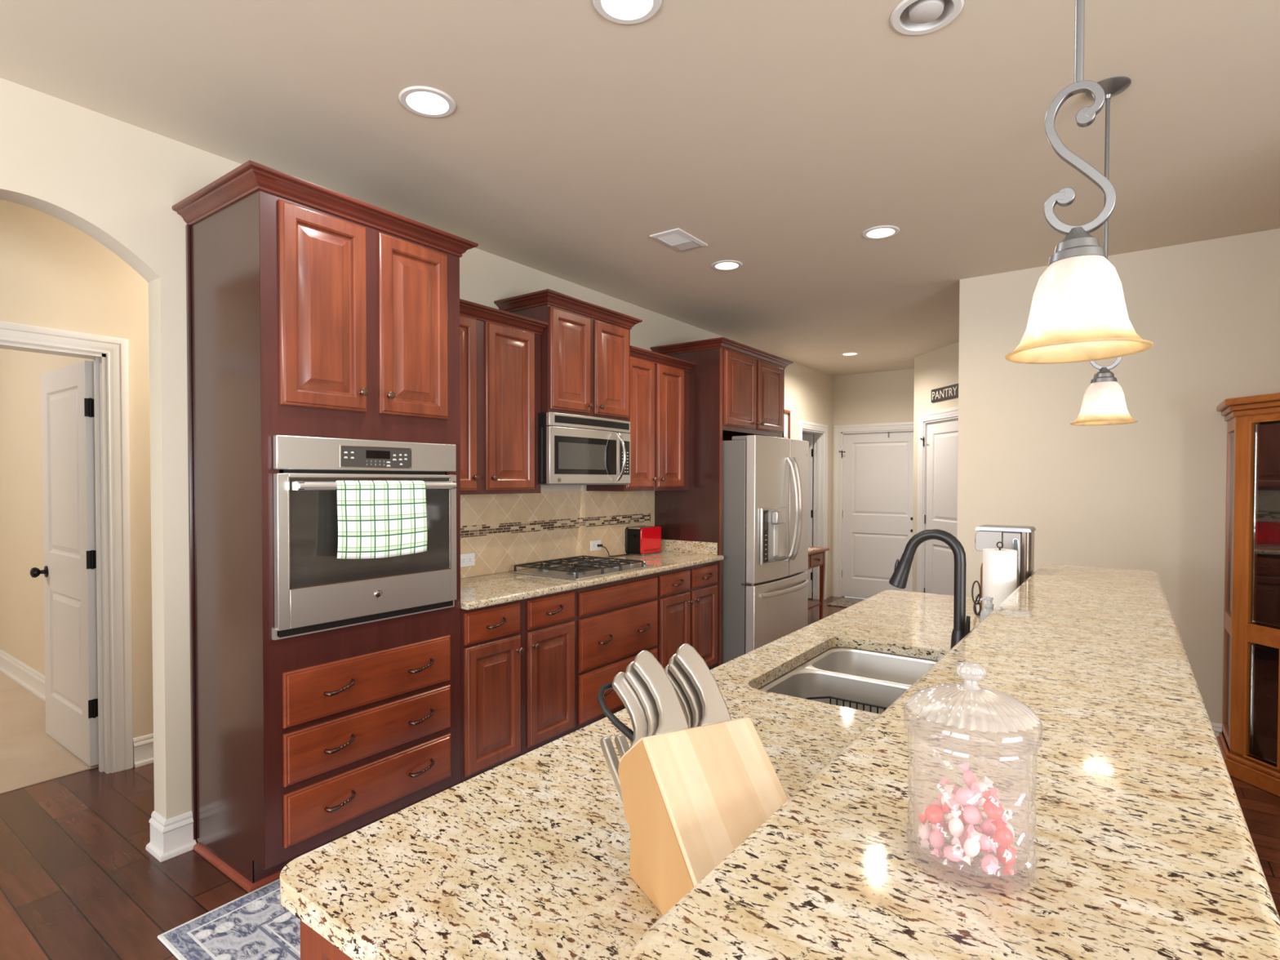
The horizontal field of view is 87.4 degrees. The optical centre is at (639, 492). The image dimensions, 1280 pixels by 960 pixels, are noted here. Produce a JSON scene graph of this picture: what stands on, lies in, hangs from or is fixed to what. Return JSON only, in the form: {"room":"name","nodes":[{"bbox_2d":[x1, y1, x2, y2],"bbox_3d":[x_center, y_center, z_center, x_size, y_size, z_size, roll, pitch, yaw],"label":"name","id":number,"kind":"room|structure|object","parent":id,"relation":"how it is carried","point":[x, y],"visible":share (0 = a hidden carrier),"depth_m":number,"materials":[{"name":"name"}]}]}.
{"room":"kitchen","nodes":[
{"label":"kitchen","id":0,"kind":"room"},
{"bbox_2d":[0,348,93,675],"bbox_3d":[-4.182,-0.017,4.666,3.950,2.743,0.118,1,1,36],"label":"wall","id":1,"kind":"structure","parent":0,"point":[21,529],"depth_m":4.72,"materials":[{"name":"paint"}]},
{"bbox_2d":[0,648,45,701],"bbox_3d":[-4.191,1.285,4.603,3.840,0.141,0.030,1,1,36],"label":"baseboard","id":2,"kind":"structure","parent":1,"relation":"attached to","point":[24,675],"depth_m":4.70,"materials":[{"name":"white paint"}]},
{"bbox_2d":[0,199,153,737],"bbox_3d":[-3.369,0.026,2.322,0.120,2.743,6.400,1,1,36],"label":"wall","id":3,"kind":"structure","parent":0,"point":[54,274],"depth_m":3.26,"materials":[{"name":"paint"}]},
{"bbox_2d":[0,340,111,773],"bbox_3d":[-2.890,0.359,2.988,0.122,2.056,0.814,1,1,36],"label":"trim","id":4,"kind":"structure","parent":3,"relation":"attached to","point":[100,359],"depth_m":3.28,"materials":[{"name":"white paint"}]},
{"bbox_2d":[30,360,98,766],"bbox_3d":[-3.054,0.355,3.533,0.777,2.020,0.112,1,1,36],"label":"door","id":5,"kind":"structure","parent":3,"relation":"in","point":[68,571],"depth_m":3.49,"materials":[{"name":"white paint"}]},
{"bbox_2d":[0,320,133,773],"bbox_3d":[-2.834,0.316,2.946,0.021,2.143,0.988,1,1,36],"label":"trim","id":6,"kind":"structure","parent":3,"relation":"attached to","point":[115,348],"depth_m":3.30,"materials":[{"name":"white paint"}]},
{"bbox_2d":[133,733,153,767],"bbox_3d":[-2.015,1.298,4.087,0.030,0.141,1.787,1,1,36],"label":"baseboard","id":7,"kind":"structure","parent":3,"relation":"attached to","point":[143,746],"depth_m":3.39,"materials":[{"name":"white paint"}]},
{"bbox_2d":[0,77,833,819],"bbox_3d":[-0.978,0.004,3.799,0.120,2.743,11.600,1,1,36],"label":"wall","id":8,"kind":"structure","parent":0,"point":[118,183],"depth_m":2.57,"materials":[{"name":"paint"}]},
{"bbox_2d":[145,810,196,862],"bbox_3d":[-1.834,1.325,2.621,0.150,0.141,0.123,1,1,36],"label":"baseboard","id":9,"kind":"structure","parent":8,"relation":"attached to","point":[173,837],"depth_m":2.59,"materials":[{"name":"white paint"}]},
{"bbox_2d":[459,298,548,494],"bbox_3d":[-0.883,-0.459,3.494,0.377,0.937,0.764,1,1,36],"label":"upper cabinet","id":10,"kind":"object","parent":8,"relation":"attached to","point":[500,350],"visible":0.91,"depth_m":3.46,"materials":[{"name":"brown wood"}]},
{"bbox_2d":[460,490,654,577],"bbox_3d":[-0.573,0.231,4.249,0.012,0.467,2.330,1,1,36],"label":"tile backsplash","id":11,"kind":"structure","parent":8,"relation":"attached to","point":[504,531],"depth_m":4.20,"materials":[{"name":"tile"}]},
{"bbox_2d":[460,552,475,567],"bbox_3d":[-0.958,0.377,3.707,0.008,0.072,0.116,1,1,36],"label":"wall outlet","id":12,"kind":"object","parent":11,"relation":"attached to","point":[467,559],"visible":0.94,"depth_m":3.71,"materials":[{"name":"white plastic"}]},
{"bbox_2d":[590,539,600,551],"bbox_3d":[-0.303,0.368,4.610,0.008,0.072,0.116,1,1,36],"label":"wall outlet","id":13,"kind":"object","parent":11,"relation":"attached to","point":[593,544],"visible":1,"depth_m":4.60,"materials":[{"name":"white plastic"}]},
{"bbox_2d":[493,288,642,422],"bbox_3d":[-0.414,-0.776,4.093,0.428,0.655,0.870,1,1,36],"label":"upper cabinet","id":14,"kind":"object","parent":8,"relation":"attached to","point":[585,346],"visible":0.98,"depth_m":3.89,"materials":[{"name":"brown wood"}]},
{"bbox_2d":[537,412,630,484],"bbox_3d":[-0.402,-0.244,4.048,0.509,0.400,0.741,1,1,36],"label":"microwave","id":15,"kind":"object","parent":14,"relation":"attached to","point":[573,449],"visible":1,"depth_m":3.85,"materials":[{"name":"silver metal"}]},
{"bbox_2d":[586,345,696,491],"bbox_3d":[0.026,-0.480,4.747,0.377,0.937,0.804,1,1,36],"label":"upper cabinet","id":16,"kind":"object","parent":8,"relation":"attached to","point":[660,384],"visible":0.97,"depth_m":4.64,"materials":[{"name":"brown wood"}]},
{"bbox_2d":[783,409,790,438],"bbox_3d":[1.437,-0.701,6.989,0.025,0.356,0.648,1,1,36],"label":"picture frame","id":17,"kind":"object","parent":8,"relation":"attached to","point":[786,418],"visible":0.29,"depth_m":7.19,"materials":[{"name":"brown wood"}]},
{"bbox_2d":[802,433,813,598],"bbox_3d":[1.820,0.287,8.347,0.692,2.000,0.050,1,1,36],"label":"door","id":18,"kind":"structure","parent":8,"relation":"in","point":[808,437],"depth_m":8.14,"materials":[{"name":"white paint"}]},
{"bbox_2d":[798,420,827,599],"bbox_3d":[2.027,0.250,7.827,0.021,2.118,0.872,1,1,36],"label":"trim","id":19,"kind":"structure","parent":8,"relation":"attached to","point":[802,424],"depth_m":8.12,"materials":[{"name":"white paint"}]},
{"bbox_2d":[0,0,1279,376],"bbox_3d":[-0.362,-1.419,3.390,11.600,0.120,11.700,1,1,36],"label":"ceiling","id":20,"kind":"structure","parent":0,"point":[773,135],"depth_m":2.45,"materials":[{"name":"paint"}]},
{"bbox_2d":[398,85,456,117],"bbox_3d":[-0.729,-1.382,2.300,0.188,0.096,0.188,1,1,36],"label":"recessed light","id":21,"kind":"object","parent":20,"relation":"in","point":[422,100],"visible":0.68,"depth_m":2.34,"materials":[{"name":"white paint"}]},
{"bbox_2d":[592,0,662,24],"bbox_3d":[-0.035,-1.372,1.810,0.188,0.096,0.188,1,1,36],"label":"recessed light","id":22,"kind":"object","parent":20,"relation":"in","point":[620,11],"visible":1,"depth_m":1.87,"materials":[{"name":"white paint"}]},
{"bbox_2d":[649,227,707,252],"bbox_3d":[0.213,-1.357,3.623,0.182,0.010,0.300,1,1,36],"label":"ceiling vent","id":23,"kind":"object","parent":20,"relation":"in","point":[677,239],"visible":1,"depth_m":3.60,"materials":[{"name":"white paint"}]},
{"bbox_2d":[711,259,742,270],"bbox_3d":[0.524,-1.411,4.039,0.188,0.096,0.188,1,1,36],"label":"recessed light","id":24,"kind":"object","parent":20,"relation":"in","point":[728,264],"visible":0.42,"depth_m":4.09,"materials":[{"name":"white paint"}]},
{"bbox_2d":[862,225,899,239],"bbox_3d":[1.257,-1.400,3.498,0.188,0.096,0.188,1,1,36],"label":"recessed light","id":25,"kind":"object","parent":20,"relation":"in","point":[881,232],"visible":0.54,"depth_m":3.54,"materials":[{"name":"white paint"}]},
{"bbox_2d":[890,0,964,35],"bbox_3d":[0.793,-1.369,1.855,0.188,0.102,0.188,1,1,36],"label":"recessed light","id":26,"kind":"object","parent":20,"relation":"in","point":[909,17],"visible":1,"depth_m":1.87,"materials":[{"name":"white paint"}]},
{"bbox_2d":[1004,0,1153,364],"bbox_3d":[0.654,-0.761,0.996,0.187,1.106,0.187,0,1,-6],"label":"pendant light","id":27,"kind":"object","parent":20,"relation":"hanging from","point":[1078,313],"visible":1,"depth_m":0.98,"materials":[{"name":"white glass"}]},
{"bbox_2d":[1070,76,1137,425],"bbox_3d":[1.543,-0.781,2.220,0.187,1.106,0.187,0,1,-12],"label":"pendant light","id":28,"kind":"object","parent":20,"relation":"hanging from","point":[1104,402],"visible":0.62,"depth_m":2.19,"materials":[{"name":"white glass"}]},
{"bbox_2d":[0,591,1279,959],"bbox_3d":[-0.367,1.431,3.441,11.600,0.104,11.700,1,1,36],"label":"floor","id":29,"kind":"structure","parent":0,"point":[79,880],"depth_m":2.56,"materials":[{"name":"brown wood"}]},
{"bbox_2d":[157,878,300,959],"bbox_3d":[-0.553,1.389,2.818,0.732,0.008,2.285,1,1,36],"label":"runner rug","id":30,"kind":"object","parent":29,"relation":"on","point":[255,925],"visible":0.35,"depth_m":2.12,"materials":[{"name":"fabric"}]},
{"bbox_2d":[172,160,478,893],"bbox_3d":[-1.253,0.149,2.780,0.634,2.486,0.954,1,1,36],"label":"tall cabinet","id":31,"kind":"object","parent":29,"relation":"on","point":[313,310],"visible":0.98,"depth_m":2.49,"materials":[{"name":"brown wood"}]},
{"bbox_2d":[271,435,456,639],"bbox_3d":[-1.227,0.149,2.750,0.628,0.706,0.766,1,1,36],"label":"wall oven","id":32,"kind":"object","parent":31,"relation":"in","point":[316,590],"visible":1,"depth_m":2.50,"materials":[{"name":"silver metal"}]},
{"bbox_2d":[335,480,427,559],"bbox_3d":[-0.988,0.102,2.562,0.049,0.294,0.384,1,1,36],"label":"dish towel","id":33,"kind":"object","parent":32,"relation":"hanging from","point":[377,519],"visible":1,"depth_m":2.54,"materials":[{"name":"fabric"}]},
{"bbox_2d":[300,920,352,959],"bbox_3d":[0.607,0.972,1.909,0.696,0.879,2.868,1,1,36],"label":"base cabinet","id":34,"kind":"object","parent":29,"relation":"on","point":[313,946],"visible":0.02,"depth_m":0.89,"materials":[{"name":"brown wood"}]},
{"bbox_2d":[280,590,982,959],"bbox_3d":[0.623,0.515,1.894,0.672,0.034,2.920,1,1,36],"label":"countertop","id":35,"kind":"structure","parent":34,"relation":"on","point":[526,857],"depth_m":0.97,"materials":[{"name":"stone"}]},
{"bbox_2d":[617,716,788,915],"bbox_3d":[0.092,0.412,0.845,0.164,0.208,0.222,0,1,-27],"label":"knife block","id":36,"kind":"object","parent":35,"relation":"on","point":[691,797],"visible":0.69,"depth_m":0.82,"materials":[{"name":"brown wood"}]},
{"bbox_2d":[600,736,622,802],"bbox_3d":[-0.031,0.391,0.932,0.012,0.075,0.099,0,1,-27],"label":"steak knife","id":37,"kind":"object","parent":36,"relation":"in","point":[606,743],"visible":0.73,"depth_m":0.94,"materials":[{"name":"silver metal"}]},
{"bbox_2d":[596,681,633,742],"bbox_3d":[-0.005,0.321,0.927,0.098,0.104,0.073,1,1,36],"label":"scissors","id":38,"kind":"object","parent":36,"relation":"in","point":[628,732],"visible":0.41,"depth_m":0.91,"materials":[{"name":"black plastic"}]},
{"bbox_2d":[614,733,629,758],"bbox_3d":[-0.011,0.391,0.942,0.012,0.075,0.099,0,1,-27],"label":"steak knife","id":39,"kind":"object","parent":36,"relation":"in","point":[620,740],"visible":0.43,"depth_m":0.97,"materials":[{"name":"silver metal"}]},
{"bbox_2d":[612,671,648,748],"bbox_3d":[-0.005,0.307,0.907,0.040,0.109,0.093,0,1,-26],"label":"kitchen knife","id":40,"kind":"object","parent":36,"relation":"in","point":[622,686],"visible":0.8,"depth_m":0.91,"materials":[{"name":"silver metal"}]},
{"bbox_2d":[625,661,659,736],"bbox_3d":[0.014,0.295,0.907,0.041,0.114,0.098,0,1,-26],"label":"kitchen knife","id":41,"kind":"object","parent":36,"relation":"in","point":[649,704],"visible":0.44,"depth_m":0.91,"materials":[{"name":"silver metal"}]},
{"bbox_2d":[632,650,688,734],"bbox_3d":[0.029,0.280,0.899,0.050,0.118,0.101,0,1,-26],"label":"kitchen knife","id":42,"kind":"object","parent":36,"relation":"in","point":[672,717],"visible":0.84,"depth_m":0.90,"materials":[{"name":"silver metal"}]},
{"bbox_2d":[663,664,693,728],"bbox_3d":[0.066,0.306,0.945,0.038,0.111,0.095,0,1,-26],"label":"kitchen knife","id":43,"kind":"object","parent":36,"relation":"in","point":[682,698],"visible":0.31,"depth_m":0.95,"materials":[{"name":"silver metal"}]},
{"bbox_2d":[667,653,702,727],"bbox_3d":[0.076,0.293,0.939,0.043,0.116,0.099,0,1,-26],"label":"kitchen knife","id":44,"kind":"object","parent":36,"relation":"in","point":[688,687],"visible":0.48,"depth_m":0.94,"materials":[{"name":"silver metal"}]},
{"bbox_2d":[675,643,731,726],"bbox_3d":[0.090,0.279,0.931,0.050,0.120,0.103,0,1,-26],"label":"kitchen knife","id":45,"kind":"object","parent":36,"relation":"in","point":[715,709],"visible":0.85,"depth_m":0.93,"materials":[{"name":"silver metal"}]},
{"bbox_2d":[758,646,938,714],"bbox_3d":[0.618,0.626,1.904,0.440,0.186,0.750,1,1,36],"label":"sink","id":46,"kind":"object","parent":35,"relation":"in","point":[860,675],"visible":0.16,"depth_m":1.99,"materials":[{"name":"silver metal"}]},
{"bbox_2d":[805,696,887,713],"bbox_3d":[0.570,0.656,1.813,0.285,0.126,0.191,1,1,36],"label":"rack","id":47,"kind":"object","parent":46,"relation":"in","point":[819,697],"visible":0.08,"depth_m":1.90,"materials":[{"name":"black"}]},
{"bbox_2d":[888,528,970,649],"bbox_3d":[0.826,0.302,1.914,0.225,0.394,0.067,1,1,36],"label":"faucet","id":48,"kind":"object","parent":35,"relation":"on","point":[899,579],"visible":0.84,"depth_m":1.87,"materials":[{"name":"black metal"}]},
{"bbox_2d":[979,596,994,621],"bbox_3d":[1.208,0.427,2.318,0.057,0.129,0.056,1,1,36],"label":"soap bottle","id":49,"kind":"object","parent":35,"relation":"on","point":[988,606],"visible":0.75,"depth_m":2.31,"materials":[{"name":"white plastic"}]},
{"bbox_2d":[971,541,1003,615],"bbox_3d":[1.412,0.340,2.632,0.150,0.293,0.150,-1,1,-38],"label":"paper towel holder","id":50,"kind":"object","parent":35,"relation":"on","point":[979,596],"visible":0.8,"depth_m":2.63,"materials":[{"name":"grey metal"}]},
{"bbox_2d":[982,548,1017,609],"bbox_3d":[1.412,0.351,2.632,0.119,0.248,0.119,1,1,36],"label":"paper towel roll","id":51,"kind":"object","parent":50,"relation":"in","point":[999,581],"visible":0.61,"depth_m":2.58,"materials":[{"name":"white paper"}]},
{"bbox_2d":[974,524,1035,604],"bbox_3d":[1.572,0.315,2.897,0.221,0.334,0.164,1,1,36],"label":"toaster","id":52,"kind":"object","parent":35,"relation":"on","point":[1020,539],"visible":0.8,"depth_m":2.81,"materials":[{"name":"silver metal"}]},
{"bbox_2d":[448,589,576,788],"bbox_3d":[-0.779,0.949,3.448,0.632,0.865,0.772,1,1,36],"label":"base cabinet","id":53,"kind":"object","parent":29,"relation":"on","point":[518,658],"visible":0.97,"depth_m":3.23,"materials":[{"name":"brown wood"}]},
{"bbox_2d":[460,538,724,609],"bbox_3d":[-0.322,0.442,4.072,0.608,0.124,2.330,1,1,36],"label":"countertop","id":54,"kind":"structure","parent":53,"relation":"on","point":[477,592],"depth_m":3.69,"materials":[{"name":"stone"}]},
{"bbox_2d":[511,555,653,580],"bbox_3d":[-0.329,0.445,4.059,0.512,0.048,0.740,1,1,36],"label":"cooktop","id":55,"kind":"object","parent":54,"relation":"in","point":[582,569],"visible":1,"depth_m":3.93,"materials":[{"name":"silver metal"}]},
{"bbox_2d":[597,525,661,556],"bbox_3d":[-0.067,0.356,4.806,0.156,0.200,0.579,1,1,36],"label":"toaster","id":56,"kind":"object","parent":54,"relation":"on","point":[642,540],"visible":1,"depth_m":4.86,"materials":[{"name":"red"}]},
{"bbox_2d":[564,573,657,736],"bbox_3d":[-0.326,0.939,4.073,0.632,0.865,0.768,1,1,36],"label":"base cabinet","id":57,"kind":"object","parent":29,"relation":"on","point":[616,621],"visible":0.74,"depth_m":3.81,"materials":[{"name":"brown wood"}]},
{"bbox_2d":[657,560,719,669],"bbox_3d":[0.132,0.928,4.704,0.632,0.865,0.788,1,1,36],"label":"base cabinet","id":58,"kind":"object","parent":29,"relation":"on","point":[688,597],"visible":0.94,"depth_m":4.51,"materials":[{"name":"brown wood"}]},
{"bbox_2d":[649,337,793,670],"bbox_3d":[0.695,0.117,5.464,0.634,2.461,1.236,1,1,36],"label":"tall cabinet","id":59,"kind":"object","parent":29,"relation":"on","point":[736,388],"visible":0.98,"depth_m":4.98,"materials":[{"name":"brown wood"}]},
{"bbox_2d":[721,435,808,664],"bbox_3d":[0.837,0.466,5.372,0.917,1.767,0.998,1,1,36],"label":"refrigerator","id":60,"kind":"object","parent":29,"relation":"on","point":[765,582],"visible":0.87,"depth_m":4.91,"materials":[{"name":"grey metal"}]},
{"bbox_2d":[807,546,829,619],"bbox_3d":[1.526,0.954,6.693,0.435,0.747,0.920,1,1,36],"label":"side table","id":61,"kind":"object","parent":29,"relation":"on","point":[815,557],"visible":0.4,"depth_m":6.87,"materials":[{"name":"brown wood"}]},
{"bbox_2d":[808,600,822,609],"bbox_3d":[1.517,1.149,6.697,0.340,0.020,0.770,1,1,36],"label":"shelf","id":62,"kind":"object","parent":61,"relation":"attached to","point":[811,604],"depth_m":6.83,"materials":[{"name":"brown wood"}]},
{"bbox_2d":[826,597,864,607],"bbox_3d":[2.656,1.305,7.751,0.810,0.012,0.570,1,1,36],"label":"doormat","id":63,"kind":"object","parent":29,"relation":"on","point":[844,602],"visible":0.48,"depth_m":7.88,"materials":[{"name":"beige fabric"}]},
{"bbox_2d":[1216,392,1279,796],"bbox_3d":[3.209,0.475,2.887,1.045,1.846,1.006,1,1,36],"label":"curio cabinet","id":64,"kind":"object","parent":29,"relation":"on","point":[1249,740],"visible":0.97,"depth_m":3.28,"materials":[{"name":"brown wood"}]},
{"bbox_2d":[1254,678,1278,699],"bbox_3d":[3.268,0.976,2.907,0.900,0.006,0.863,1,1,36],"label":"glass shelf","id":65,"kind":"object","parent":64,"relation":"attached to","point":[1266,686],"depth_m":3.34,"materials":[{"name":"clear glass"}]},
{"bbox_2d":[1257,550,1279,559],"bbox_3d":[3.269,0.316,2.895,0.900,0.006,0.863,1,1,36],"label":"glass shelf","id":66,"kind":"object","parent":64,"relation":"attached to","point":[1264,553],"depth_m":3.31,"materials":[{"name":"clear glass"}]},
{"bbox_2d":[802,431,813,592],"bbox_3d":[1.552,-0.088,9.190,2.120,2.743,0.100,1,1,36],"label":"wall","id":67,"kind":"structure","parent":0,"point":[803,433],"depth_m":8.64,"materials":[{"name":"paint"}]},
{"bbox_2d":[831,368,914,595],"bbox_3d":[2.930,-0.065,8.041,1.500,2.743,0.120,1,1,36],"label":"wall","id":68,"kind":"structure","parent":0,"point":[881,397],"depth_m":8.05,"materials":[{"name":"paint"}]},
{"bbox_2d":[832,422,913,596],"bbox_3d":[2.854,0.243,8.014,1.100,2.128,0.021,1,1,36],"label":"trim","id":69,"kind":"structure","parent":68,"relation":"attached to","point":[838,429],"depth_m":8.29,"materials":[{"name":"white paint"}]},
{"bbox_2d":[839,431,913,598],"bbox_3d":[2.851,0.288,8.044,0.930,2.022,0.109,1,1,36],"label":"door","id":70,"kind":"structure","parent":68,"relation":"in","point":[878,467],"depth_m":8.08,"materials":[{"name":"white paint"}]},
{"bbox_2d":[911,342,959,591],"bbox_3d":[3.018,-0.035,6.385,0.110,2.743,1.400,0,1,-7],"label":"wall","id":71,"kind":"structure","parent":0,"point":[938,368],"depth_m":6.77,"materials":[{"name":"paint"}]},
{"bbox_2d":[916,406,958,592],"bbox_3d":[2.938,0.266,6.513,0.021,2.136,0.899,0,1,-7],"label":"trim","id":72,"kind":"structure","parent":71,"relation":"attached to","point":[950,412],"depth_m":6.89,"materials":[{"name":"white paint"}]},
{"bbox_2d":[920,418,958,595],"bbox_3d":[2.952,0.315,6.538,0.096,2.022,0.738,0,1,-7],"label":"door","id":73,"kind":"structure","parent":71,"relation":"in","point":[942,437],"depth_m":6.58,"materials":[{"name":"white paint"}]},
{"bbox_2d":[931,383,958,402],"bbox_3d":[2.946,-0.954,6.442,0.018,0.126,0.520,0,1,-7],"label":"sign","id":74,"kind":"object","parent":71,"relation":"attached to","point":[948,392],"visible":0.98,"depth_m":6.45,"materials":[{"name":"grey paint"}]},
{"bbox_2d":[956,228,1279,724],"bbox_3d":[3.871,0.025,3.110,4.385,2.743,0.120,1,1,36],"label":"wall","id":75,"kind":"structure","parent":0,"point":[1148,494],"depth_m":3.78,"materials":[{"name":"paint"}]},
{"bbox_2d":[1211,722,1222,736],"bbox_3d":[3.006,1.317,3.547,1.599,0.141,4.292,0,1,-12],"label":"baseboard","id":76,"kind":"structure","parent":75,"relation":"attached to","point":[1217,727],"depth_m":3.60,"materials":[{"name":"white paint"}]},
{"bbox_3d":[0.997,0.899,1.725,0.140,1.034,3.000,1,1,36],"label":"wall","id":77,"kind":"structure","parent":0,"visible":0},
{"bbox_2d":[628,564,1279,959],"bbox_3d":[1.076,0.367,1.672,0.446,0.033,3.190,1,1,36],"label":"countertop","id":78,"kind":"structure","parent":77,"relation":"on","point":[1145,850],"depth_m":0.73,"materials":[{"name":"stone"}]},
{"bbox_2d":[903,661,1043,885],"bbox_3d":[0.327,0.267,0.664,0.123,0.198,0.123,1,1,23],"label":"candy jar","id":79,"kind":"object","parent":78,"relation":"on","point":[944,684],"visible":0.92,"depth_m":0.67,"materials":[{"name":"clear glass"}]},
{"bbox_2d":[918,814,932,848],"bbox_3d":[0.290,0.345,0.681,0.014,0.024,0.031,1,1,26],"label":"candy","id":80,"kind":"object","parent":79,"relation":"in","point":[925,830],"visible":0.94,"depth_m":0.67,"materials":[{"name":"white food"}]},
{"bbox_2d":[916,802,951,825],"bbox_3d":[0.293,0.320,0.665,0.033,0.028,0.015,1,1,27],"label":"candy","id":81,"kind":"object","parent":79,"relation":"in","point":[934,813],"visible":1,"depth_m":0.66,"materials":[{"name":"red food"}]},
{"bbox_2d":[941,783,959,818],"bbox_3d":[0.308,0.307,0.665,0.016,0.032,0.014,0,1,2],"label":"candy","id":82,"kind":"object","parent":81,"relation":"on","point":[948,794],"visible":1,"depth_m":0.66,"materials":[{"name":"white food"}]},
{"bbox_2d":[929,822,945,857],"bbox_3d":[0.294,0.343,0.662,0.017,0.032,0.014,-1,1,-42],"label":"candy","id":83,"kind":"object","parent":79,"relation":"in","point":[937,839],"visible":1,"depth_m":0.66,"materials":[{"name":"pink food"}]},
{"bbox_2d":[937,777,964,808],"bbox_3d":[0.318,0.306,0.681,0.026,0.031,0.017,0,1,-16],"label":"candy","id":84,"kind":"object","parent":79,"relation":"in","point":[944,780],"visible":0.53,"depth_m":0.68,"materials":[{"name":"pink food"}]},
{"bbox_2d":[943,845,964,862],"bbox_3d":[0.298,0.344,0.638,0.017,0.024,0.032,0,1,12],"label":"candy","id":85,"kind":"object","parent":79,"relation":"in","point":[953,853],"visible":1,"depth_m":0.63,"materials":[{"name":"pink food"}]},
{"bbox_2d":[948,808,964,846],"bbox_3d":[0.307,0.326,0.651,0.013,0.032,0.017,1,1,34],"label":"candy","id":86,"kind":"object","parent":79,"relation":"in","point":[956,828],"visible":1,"depth_m":0.65,"materials":[{"name":"white food"}]},
{"bbox_2d":[955,825,968,852],"bbox_3d":[0.322,0.345,0.668,0.016,0.032,0.029,0,1,12],"label":"candy","id":87,"kind":"object","parent":79,"relation":"in","point":[962,838],"visible":0.5,"depth_m":0.66,"materials":[{"name":"pink food"}]},
{"bbox_2d":[947,781,982,810],"bbox_3d":[0.316,0.296,0.651,0.030,0.030,0.014,0,1,13],"label":"candy","id":88,"kind":"object","parent":79,"relation":"in","point":[964,796],"visible":1,"depth_m":0.65,"materials":[{"name":"pink food"}]},
{"bbox_2d":[958,762,977,788],"bbox_3d":[0.336,0.293,0.681,0.016,0.032,0.030,0,1,-7],"label":"candy","id":89,"kind":"object","parent":79,"relation":"in","point":[968,776],"visible":0.73,"depth_m":0.68,"materials":[{"name":"pink food"}]},
{"bbox_2d":[961,828,982,865],"bbox_3d":[0.311,0.333,0.628,0.018,0.033,0.017,1,1,43],"label":"candy","id":90,"kind":"object","parent":79,"relation":"in","point":[971,846],"visible":1,"depth_m":0.62,"materials":[{"name":"white food"}]},
{"bbox_2d":[962,798,982,831],"bbox_3d":[0.324,0.314,0.653,0.017,0.033,0.014,0,1,17],"label":"candy","id":91,"kind":"object","parent":79,"relation":"in","point":[972,815],"visible":0.99,"depth_m":0.65,"materials":[{"name":"pink food"}]},
{"bbox_2d":[966,829,997,853],"bbox_3d":[0.326,0.333,0.639,0.030,0.027,0.017,-1,1,-31],"label":"candy","id":92,"kind":"object","parent":79,"relation":"in","point":[985,842],"visible":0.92,"depth_m":0.63,"materials":[{"name":"pink food"}]},
{"bbox_2d":[970,775,993,805],"bbox_3d":[0.333,0.293,0.659,0.033,0.023,0.014,0,1,-27],"label":"candy","id":93,"kind":"object","parent":79,"relation":"in","point":[983,786],"visible":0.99,"depth_m":0.66,"materials":[{"name":"white food"}]},
{"bbox_2d":[973,818,1004,836],"bbox_3d":[0.342,0.328,0.656,0.032,0.017,0.014,0,1,-23],"label":"candy","id":94,"kind":"object","parent":79,"relation":"in","point":[987,828],"visible":0.73,"depth_m":0.65,"materials":[{"name":"pink food"}]},
{"bbox_2d":[978,853,1000,875],"bbox_3d":[0.326,0.347,0.625,0.015,0.022,0.033,0,1,20],"label":"candy","id":95,"kind":"object","parent":79,"relation":"in","point":[988,863],"visible":1,"depth_m":0.62,"materials":[{"name":"pink food"}]},
{"bbox_2d":[982,790,1007,828],"bbox_3d":[0.339,0.305,0.643,0.018,0.031,0.028,0,1,4],"label":"candy","id":96,"kind":"object","parent":79,"relation":"in","point":[992,808],"visible":1,"depth_m":0.64,"materials":[{"name":"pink food"}]},
{"bbox_2d":[991,820,1017,853],"bbox_3d":[0.346,0.328,0.637,0.022,0.032,0.014,0,1,-7],"label":"candy","id":97,"kind":"object","parent":79,"relation":"in","point":[1003,836],"visible":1,"depth_m":0.63,"materials":[{"name":"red food"}]},
{"bbox_2d":[995,844,1016,875],"bbox_3d":[0.349,0.347,0.639,0.016,0.034,0.019,-1,1,-32],"label":"candy","id":98,"kind":"object","parent":79,"relation":"in","point":[1005,858],"visible":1,"depth_m":0.63,"materials":[{"name":"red food"}]},
{"bbox_2d":[1001,814,1014,846],"bbox_3d":[0.363,0.337,0.664,0.014,0.033,0.017,1,1,26],"label":"candy","id":99,"kind":"object","parent":79,"relation":"in","point":[1005,818],"visible":0.39,"depth_m":0.66,"materials":[{"name":"white food"}]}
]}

